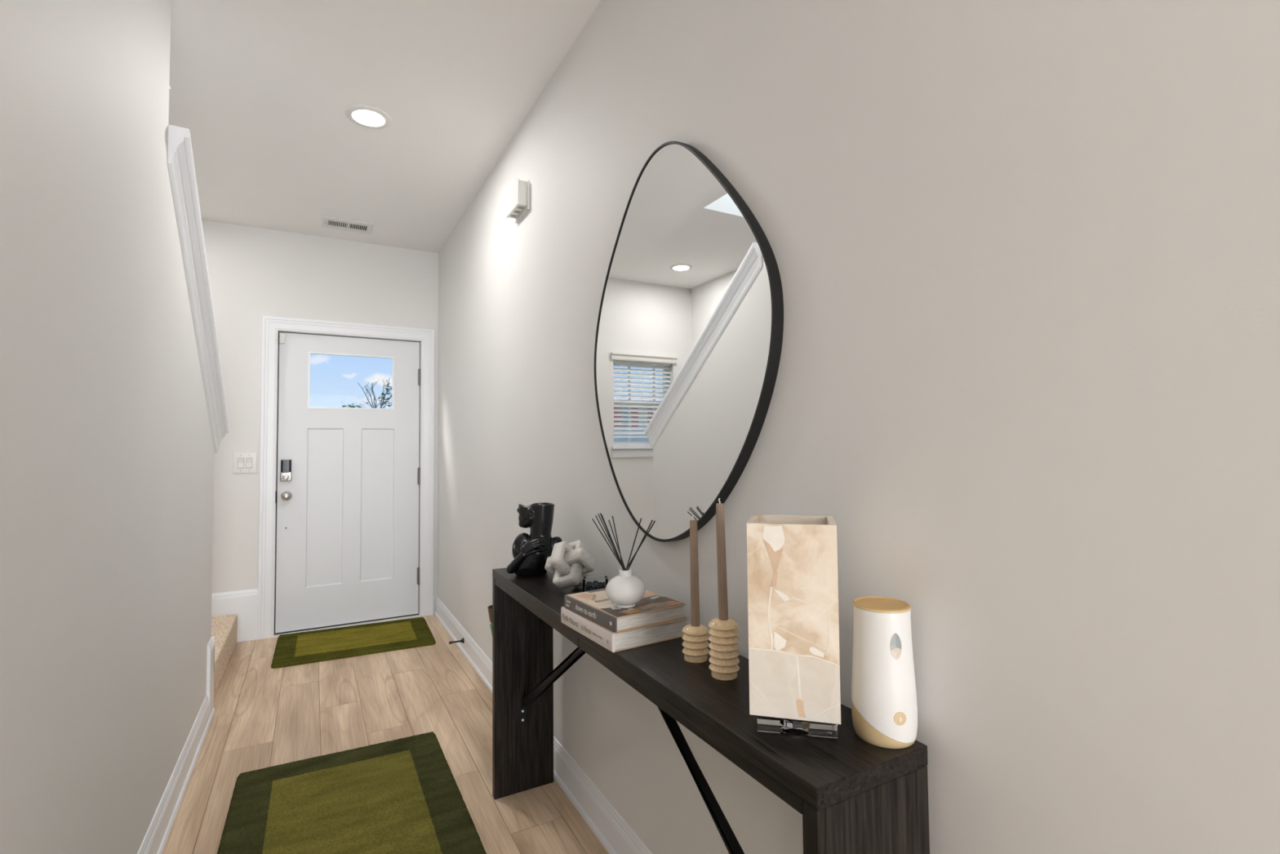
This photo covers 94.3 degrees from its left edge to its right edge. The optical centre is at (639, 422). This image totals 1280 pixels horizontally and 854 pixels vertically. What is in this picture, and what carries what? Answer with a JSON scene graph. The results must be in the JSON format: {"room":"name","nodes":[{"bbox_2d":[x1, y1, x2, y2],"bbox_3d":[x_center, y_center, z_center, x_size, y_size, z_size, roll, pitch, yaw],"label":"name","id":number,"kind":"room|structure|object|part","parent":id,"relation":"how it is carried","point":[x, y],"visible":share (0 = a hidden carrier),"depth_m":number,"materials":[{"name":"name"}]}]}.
{"room":"entrance hallway","nodes":[
{"label":"entrance hallway","id":0,"kind":"room"},
{"bbox_2d":[0,0,214,853],"bbox_3d":[-1.330,-0.050,1.440,0.110,2.740,3.200,1,-3,-29],"label":"wall","id":1,"kind":"structure","parent":0,"point":[107,452],"depth_m":1.28,"materials":[{"name":"paint"}]},
{"bbox_2d":[137,694,211,853],"bbox_3d":[-1.233,1.252,1.371,0.020,0.130,3.085,1,-3,-29],"label":"baseboard","id":2,"kind":"structure","parent":1,"relation":"attached to","point":[157,835],"depth_m":2.07,"materials":[{"name":"white paint"}]},
{"bbox_2d":[167,124,228,453],"bbox_3d":[-1.834,-0.401,2.361,0.223,1.062,1.156,1,-3,-29],"label":"trim","id":3,"kind":"structure","parent":1,"relation":"attached to","point":[180,162],"depth_m":2.23,"materials":[{"name":"white paint"}]},
{"bbox_2d":[206,636,215,719],"bbox_3d":[-2.057,1.201,2.756,0.130,0.354,0.128,1,-3,-29],"label":"trim","id":4,"kind":"structure","parent":1,"relation":"attached to","point":[211,646],"depth_m":2.75,"materials":[{"name":"white paint"}]},
{"bbox_2d":[201,219,438,635],"bbox_3d":[-2.663,0.060,3.973,2.494,2.740,0.140,1,-3,-29],"label":"wall","id":5,"kind":"structure","parent":0,"point":[254,273],"depth_m":4.01,"materials":[{"name":"paint"}]},
{"bbox_2d":[211,588,257,642],"bbox_3d":[-3.059,1.256,3.615,1.240,0.328,0.014,1,-3,-29],"label":"trim","id":6,"kind":"structure","parent":5,"relation":"attached to","point":[244,603],"depth_m":3.86,"materials":[{"name":"white paint"}]},
{"bbox_2d":[232,452,257,473],"bbox_3d":[-2.602,0.268,3.911,0.130,0.134,0.012,1,-3,-29],"label":"light switch","id":7,"kind":"object","parent":5,"relation":"attached to","point":[246,462],"visible":1,"depth_m":3.91,"materials":[{"name":"white plastic"}]},
{"bbox_2d":[257,315,434,639],"bbox_3d":[-2.040,0.362,4.211,1.108,2.143,0.021,1,-3,-29],"label":"trim","id":8,"kind":"structure","parent":5,"relation":"attached to","point":[271,325],"depth_m":4.09,"materials":[{"name":"white paint"}]},
{"bbox_2d":[270,331,422,637],"bbox_3d":[-2.067,0.411,4.256,0.959,2.054,0.191,1,-3,-29],"label":"door","id":9,"kind":"structure","parent":5,"relation":"in","point":[347,494],"depth_m":4.21,"materials":[{"name":"paint"}]},
{"bbox_2d":[275,332,284,343],"bbox_3d":[-2.451,-0.574,4.041,0.029,0.072,0.068,-2,-3,30],"label":"sensor","id":10,"kind":"object","parent":9,"relation":"attached to","point":[282,335],"visible":1,"depth_m":4.05,"materials":[{"name":"white plastic"}]},
{"bbox_3d":[-2.403,0.369,4.031,0.068,0.062,0.026,1,-3,-29],"label":"deadbolt plate","id":11,"kind":"part","parent":9,"relation":"part of","materials":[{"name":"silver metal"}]},
{"bbox_3d":[-2.388,0.500,4.008,0.065,0.065,0.071,1,-3,-29],"label":"knob","id":12,"kind":"part","parent":9,"relation":"part of","materials":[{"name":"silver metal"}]},
{"bbox_3d":[-2.208,0.590,4.161,0.228,1.094,0.030,1,-3,-29],"label":"panel","id":13,"kind":"part","parent":9,"relation":"part of","materials":[{"name":"paint"}]},
{"bbox_3d":[-2.068,-0.290,4.269,0.558,0.397,0.023,1,-3,-29],"label":"glass frame","id":14,"kind":"part","parent":9,"relation":"part of","materials":[{"name":"clear glass"}]},
{"bbox_3d":[-1.912,0.594,4.323,0.223,1.094,0.030,1,-3,-29],"label":"panel","id":15,"kind":"part","parent":9,"relation":"part of","materials":[{"name":"paint"}]},
{"bbox_2d":[168,0,600,253],"bbox_3d":[-1.481,-1.555,-0.129,4.648,0.150,8.584,1,-3,-29],"label":"ceiling","id":16,"kind":"structure","parent":0,"point":[263,90],"depth_m":2.54,"materials":[{"name":"paint"}]},
{"bbox_2d":[321,215,373,234],"bbox_3d":[-1.952,-1.312,3.968,0.304,0.011,0.203,1,-3,-29],"label":"ceiling vent","id":17,"kind":"object","parent":16,"relation":"in","point":[327,222],"visible":1,"depth_m":3.96,"materials":[{"name":"white metal"}]},
{"bbox_2d":[345,104,391,128],"bbox_3d":[-1.222,-1.371,2.674,0.190,0.008,0.190,1,-3,-29],"label":"recessed light","id":18,"kind":"object","parent":16,"relation":"in","point":[369,117],"visible":1,"depth_m":2.66,"materials":[{"name":"white plastic"}]},
{"bbox_2d":[162,613,608,853],"bbox_3d":[-1.446,1.286,-0.273,4.628,0.060,8.614,1,-3,-29],"label":"floor","id":19,"kind":"structure","parent":0,"point":[264,716],"depth_m":2.65,"materials":[{"name":"brown wood"}]},
{"bbox_2d":[211,613,237,697],"bbox_3d":[-2.317,0.516,2.169,1.125,1.683,3.289,1,-3,-29],"label":"carpeted staircase","id":20,"kind":"structure","parent":19,"relation":"on","point":[224,628],"depth_m":3.42,"materials":[{"name":"beige carpet"}]},
{"bbox_2d":[217,731,486,853],"bbox_3d":[-0.816,1.318,1.703,0.763,0.015,1.699,1,-3,-29],"label":"runner rug","id":21,"kind":"object","parent":19,"relation":"on","point":[393,802],"visible":1,"depth_m":2.05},
{"bbox_2d":[271,617,435,668],"bbox_3d":[-1.839,1.407,3.855,0.920,0.021,0.676,1,-3,-29],"label":"doormat","id":22,"kind":"object","parent":19,"relation":"on","point":[308,646],"visible":1,"depth_m":3.78,"materials":[{"name":"green fabric"}]},
{"bbox_2d":[487,604,492,635],"bbox_3d":[-0.548,1.032,2.304,0.085,0.627,0.085,1,-3,-29],"label":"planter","id":23,"kind":"object","parent":19,"relation":"on","point":[490,607],"visible":0.16,"depth_m":2.29,"materials":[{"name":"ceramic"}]},
{"bbox_3d":[-0.548,1.059,2.303,0.068,0.574,0.068,1,-3,-29],"label":"planter","id":24,"kind":"part","parent":23,"relation":"part of","materials":[{"name":"ceramic"}]},
{"bbox_2d":[492,567,929,853],"bbox_3d":[-0.053,0.908,1.503,0.222,0.806,1.592,1,-3,-29],"label":"console table","id":25,"kind":"object","parent":19,"relation":"on","point":[853,795],"visible":0.75,"depth_m":1.08,"materials":[{"name":"black wood"}]},
{"bbox_3d":[-0.429,0.952,2.186,0.222,0.777,0.029,1,-3,-29],"label":"leg panel","id":26,"kind":"part","parent":25,"relation":"part of","materials":[{"name":"black wood"}]},
{"bbox_2d":[506,502,562,576],"bbox_3d":[-0.368,0.407,2.070,0.192,0.244,0.107,1,-3,-29],"label":"vase","id":27,"kind":"object","parent":25,"relation":"on","point":[531,552],"visible":0.91,"depth_m":2.04,"materials":[{"name":"black ceramic"}]},
{"bbox_2d":[544,539,595,589],"bbox_3d":[-0.218,0.444,1.857,0.150,0.151,0.148,1,-3,-29],"label":"knot sculpture","id":28,"kind":"object","parent":25,"relation":"on","point":[564,553],"visible":0.97,"depth_m":1.82,"materials":[{"name":"white ceramic"}]},
{"bbox_2d":[582,574,608,591],"bbox_3d":[-0.135,0.492,1.796,0.078,0.048,0.078,1,-3,-29],"label":"glass candle holder","id":29,"kind":"object","parent":25,"relation":"on","point":[595,585],"visible":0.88,"depth_m":1.78,"materials":[{"name":"grey glass"}]},
{"bbox_2d":[560,606,688,652],"bbox_3d":[-0.042,0.482,1.443,0.208,0.040,0.260,1,-3,-32],"label":"book","id":30,"kind":"object","parent":25,"relation":"on","point":[614,642],"visible":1,"depth_m":1.34,"materials":[{"name":"beige paper"}]},
{"bbox_2d":[564,588,686,632],"bbox_3d":[-0.041,0.445,1.441,0.196,0.032,0.244,1,-3,-34],"label":"book","id":31,"kind":"object","parent":30,"relation":"on","point":[595,606],"visible":0.79,"depth_m":1.37,"materials":[{"name":"beige paper"}]},
{"bbox_2d":[591,512,655,608],"bbox_3d":[-0.056,0.325,1.426,0.092,0.209,0.332,1,-3,-29],"label":"reed diffuser","id":32,"kind":"object","parent":31,"relation":"on","point":[625,589],"visible":1,"depth_m":1.36,"materials":[{"name":"white ceramic"}]},
{"bbox_2d":[605,568,644,608],"bbox_3d":[-0.034,0.386,1.385,0.092,0.083,0.092,1,-3,-29],"label":"bottle","id":33,"kind":"object","parent":32,"relation":"attached to","point":[625,589],"depth_m":1.35,"materials":[{"name":"white ceramic"}]},
{"bbox_2d":[567,588,684,617],"bbox_3d":[-0.039,0.430,1.444,0.188,0.001,0.241,1,-3,-34],"label":"cover","id":34,"kind":"object","parent":31,"relation":"on","point":[597,602],"depth_m":1.39,"materials":[{"name":"white"}]},
{"bbox_2d":[681,623,709,662],"bbox_3d":[0.116,0.459,1.240,0.057,0.069,0.057,1,-3,-29],"label":"candle holder","id":35,"kind":"object","parent":25,"relation":"on","point":[695,644],"visible":0.98,"depth_m":1.22,"materials":[{"name":"wood"}]},
{"bbox_2d":[689,515,699,626],"bbox_3d":[0.115,0.313,1.246,0.019,0.236,0.019,1,-3,-29],"label":"taper candle","id":36,"kind":"object","parent":35,"relation":"on","point":[694,563],"visible":0.98,"depth_m":1.24,"materials":[{"name":"beige wax"}]},
{"bbox_2d":[708,617,739,679],"bbox_3d":[0.163,0.435,1.150,0.059,0.107,0.059,1,-3,-29],"label":"candle holder","id":37,"kind":"object","parent":25,"relation":"on","point":[723,646],"visible":0.98,"depth_m":1.13,"materials":[{"name":"wood"}]},
{"bbox_2d":[715,497,728,620],"bbox_3d":[0.160,0.269,1.157,0.021,0.241,0.018,-1,-2,16],"label":"taper candle","id":38,"kind":"object","parent":37,"relation":"on","point":[720,519],"visible":0.98,"depth_m":1.15,"materials":[{"name":"beige wax"}]},
{"bbox_2d":[746,514,840,737],"bbox_3d":[0.249,0.319,0.964,0.133,0.323,0.138,-1,-2,15],"label":"table lamp","id":39,"kind":"object","parent":25,"relation":"on","point":[794,660],"visible":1,"depth_m":0.90,"materials":[{"name":"beige stone"}]},
{"bbox_3d":[0.324,0.893,0.819,0.222,0.777,0.029,1,-3,-29],"label":"leg panel","id":40,"kind":"part","parent":25,"relation":"part of","materials":[{"name":"black wood"}]},
{"bbox_2d":[851,595,917,748],"bbox_3d":[0.372,0.378,0.910,0.094,0.200,0.094,1,-3,-29],"label":"air freshener","id":41,"kind":"object","parent":25,"relation":"on","point":[884,706],"visible":1,"depth_m":0.88,"materials":[{"name":"white plastic"}]},
{"bbox_3d":[0.371,0.283,0.914,0.080,0.011,0.080,1,-3,-29],"label":"lid","id":42,"kind":"part","parent":41,"relation":"part of","materials":[{"name":"brown metal"}]},
{"bbox_2d":[437,0,1279,853],"bbox_3d":[0.516,-0.088,0.907,0.120,2.740,8.584,1,-3,-29],"label":"wall","id":43,"kind":"structure","parent":0,"point":[1026,252],"depth_m":0.86,"materials":[{"name":"paint"}]},
{"bbox_2d":[448,637,464,644],"bbox_3d":[-1.114,1.331,3.603,0.086,0.032,0.032,1,-3,-29],"label":"door stop","id":44,"kind":"object","parent":43,"relation":"attached to","point":[462,640],"visible":1,"depth_m":3.60,"materials":[{"name":"black metal"}]},
{"bbox_2d":[506,177,529,223],"bbox_3d":[-0.559,-1.006,2.703,0.052,0.132,0.189,1,-3,-29],"label":"door chime","id":45,"kind":"object","parent":43,"relation":"attached to","point":[517,197],"visible":1,"depth_m":2.65,"materials":[{"name":"white plastic"}]},
{"bbox_3d":[-0.539,-1.004,2.714,0.008,0.130,0.189,1,-3,-29],"label":"plate","id":46,"kind":"part","parent":45,"relation":"part of","materials":[{"name":"white plastic"}]},
{"bbox_2d":[434,595,652,853],"bbox_3d":[0.501,1.213,0.762,0.020,0.130,8.444,1,-3,-29],"label":"baseboard","id":47,"kind":"structure","parent":43,"relation":"attached to","point":[613,832],"depth_m":2.06,"materials":[{"name":"white paint"}]},
{"bbox_2d":[594,141,783,542],"bbox_3d":[0.069,-0.212,1.569,0.027,1.051,0.865,1,-3,-29],"label":"wall mirror","id":48,"kind":"object","parent":43,"relation":"attached to","point":[689,337],"visible":0.98,"depth_m":1.48,"materials":[{"name":"black metal"}]},
{"label":"outside","id":49,"kind":"structure","parent":0,"visible":0},
{"bbox_3d":[-30.096,4.108,54.646,120.000,0.250,115.006,1,-3,-29],"label":"lawn","id":50,"kind":"structure","parent":49,"visible":0},
{"bbox_2d":[342,401,368,408],"bbox_3d":[-7.703,0.858,16.271,1.165,2.906,0.882,1,-3,-29],"label":"leafy tree","id":51,"kind":"object","parent":50,"relation":"on","point":[350,406],"visible":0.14,"depth_m":16.16,"materials":[{"name":"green plant"}]},
{"bbox_2d":[358,377,391,408],"bbox_3d":[-6.863,0.538,15.625,1.042,3.480,0.895,1,-3,-29],"label":"young tree","id":52,"kind":"object","parent":50,"relation":"on","point":[388,390],"visible":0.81,"depth_m":15.62,"materials":[{"name":"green plant"}]}
]}

